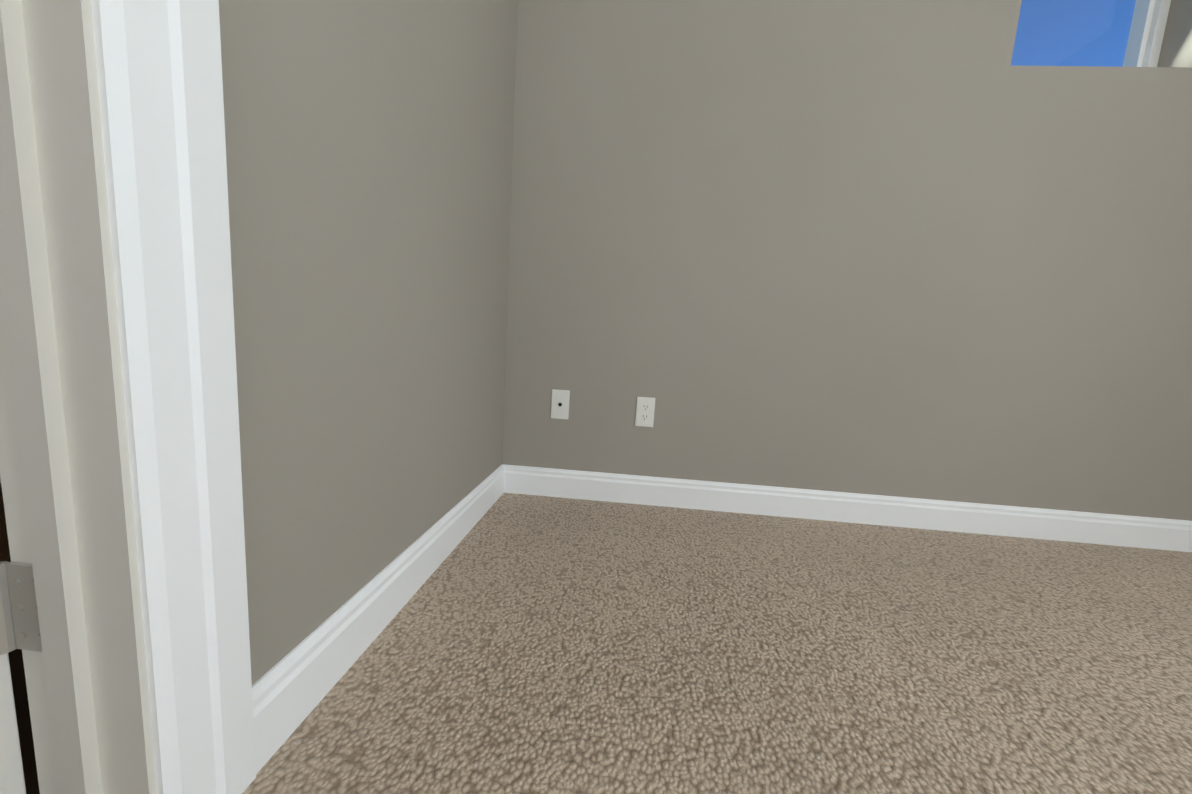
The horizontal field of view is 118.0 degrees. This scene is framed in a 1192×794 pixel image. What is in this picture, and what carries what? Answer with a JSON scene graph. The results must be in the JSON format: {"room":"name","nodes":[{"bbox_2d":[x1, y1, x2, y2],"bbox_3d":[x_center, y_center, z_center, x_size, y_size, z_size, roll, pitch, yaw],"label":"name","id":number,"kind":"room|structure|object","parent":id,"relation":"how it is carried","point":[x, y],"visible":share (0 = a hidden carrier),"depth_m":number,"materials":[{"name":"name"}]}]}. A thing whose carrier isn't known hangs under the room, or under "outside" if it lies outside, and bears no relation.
{"room":"empty bedroom","nodes":[
{"label":"empty bedroom","id":0,"kind":"room"},
{"bbox_2d":[0,483,39,793],"bbox_3d":[-1.473,0.508,0.126,1.725,0.076,2.400,4,6,4],"label":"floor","id":1,"kind":"structure","parent":0,"point":[23,718],"depth_m":0.54,"materials":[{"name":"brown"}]},
{"bbox_2d":[219,0,517,684],"bbox_3d":[-0.535,-0.722,-1.103,0.125,2.740,5.230,4,6,4],"label":"wall","id":2,"kind":"structure","parent":0,"point":[369,148],"depth_m":0.61,"materials":[{"name":"paint"}]},
{"bbox_2d":[0,0,255,793],"bbox_3d":[-0.473,-0.582,-0.089,0.145,2.248,0.876,4,6,4],"label":"door frame","id":3,"kind":"structure","parent":2,"relation":"attached to","point":[65,477],"depth_m":0.34,"materials":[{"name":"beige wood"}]},
{"bbox_2d":[0,561,41,793],"bbox_3d":[-0.844,-0.610,0.343,0.742,2.148,0.053,5,7,16],"label":"door leaf","id":4,"kind":"structure","parent":3,"relation":"attached to","point":[19,625],"depth_m":0.35,"materials":[{"name":"white painted wood"},{"name":"satin nickel"}]},
{"bbox_2d":[252,465,503,773],"bbox_3d":[-0.413,0.383,0.957,0.016,0.112,1.018,4,6,4],"label":"baseboard","id":5,"kind":"structure","parent":2,"relation":"attached to","point":[293,687],"depth_m":0.62,"materials":[{"name":"white wood"}]},
{"bbox_2d":[242,493,1191,793],"bbox_3d":[1.090,0.795,-1.055,3.565,0.080,5.230,4,6,4],"label":"floor carpet","id":6,"kind":"object","parent":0,"point":[536,645],"depth_m":0.68,"materials":[{"name":"beige carpet"}]},
{"bbox_2d":[502,0,1191,520],"bbox_3d":[1.329,-0.871,1.302,3.270,2.740,0.170,4,6,4],"label":"wall","id":7,"kind":"structure","parent":0,"point":[922,248],"depth_m":1.28,"materials":[{"name":"paint"}]},
{"bbox_2d":[551,389,569,418],"bbox_3d":[-0.141,0.030,1.408,0.070,0.115,0.012,4,6,4],"label":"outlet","id":8,"kind":"object","parent":7,"relation":"attached to","point":[560,405],"visible":1,"depth_m":1.41,"materials":[{"name":"white plastic"}]},
{"bbox_2d":[635,397,654,426],"bbox_3d":[0.191,0.058,1.390,0.070,0.115,0.008,4,6,4],"label":"electrical outlet","id":9,"kind":"object","parent":7,"relation":"attached to","point":[645,407],"visible":1,"depth_m":1.39,"materials":[{"name":"white plastic"}]},
{"bbox_2d":[502,464,1191,551],"bbox_3d":[1.242,0.442,1.354,3.270,0.112,0.016,4,6,4],"label":"baseboard","id":10,"kind":"structure","parent":7,"relation":"attached to","point":[1074,526],"depth_m":1.36,"materials":[{"name":"white wood"}]},
{"bbox_2d":[1014,0,1170,66],"bbox_3d":[1.673,-1.363,1.259,0.546,0.544,0.065,4,6,4],"label":"window","id":11,"kind":"structure","parent":7,"relation":"in","point":[1146,32],"depth_m":1.24,"materials":[{"name":"white plastic"}]}
]}

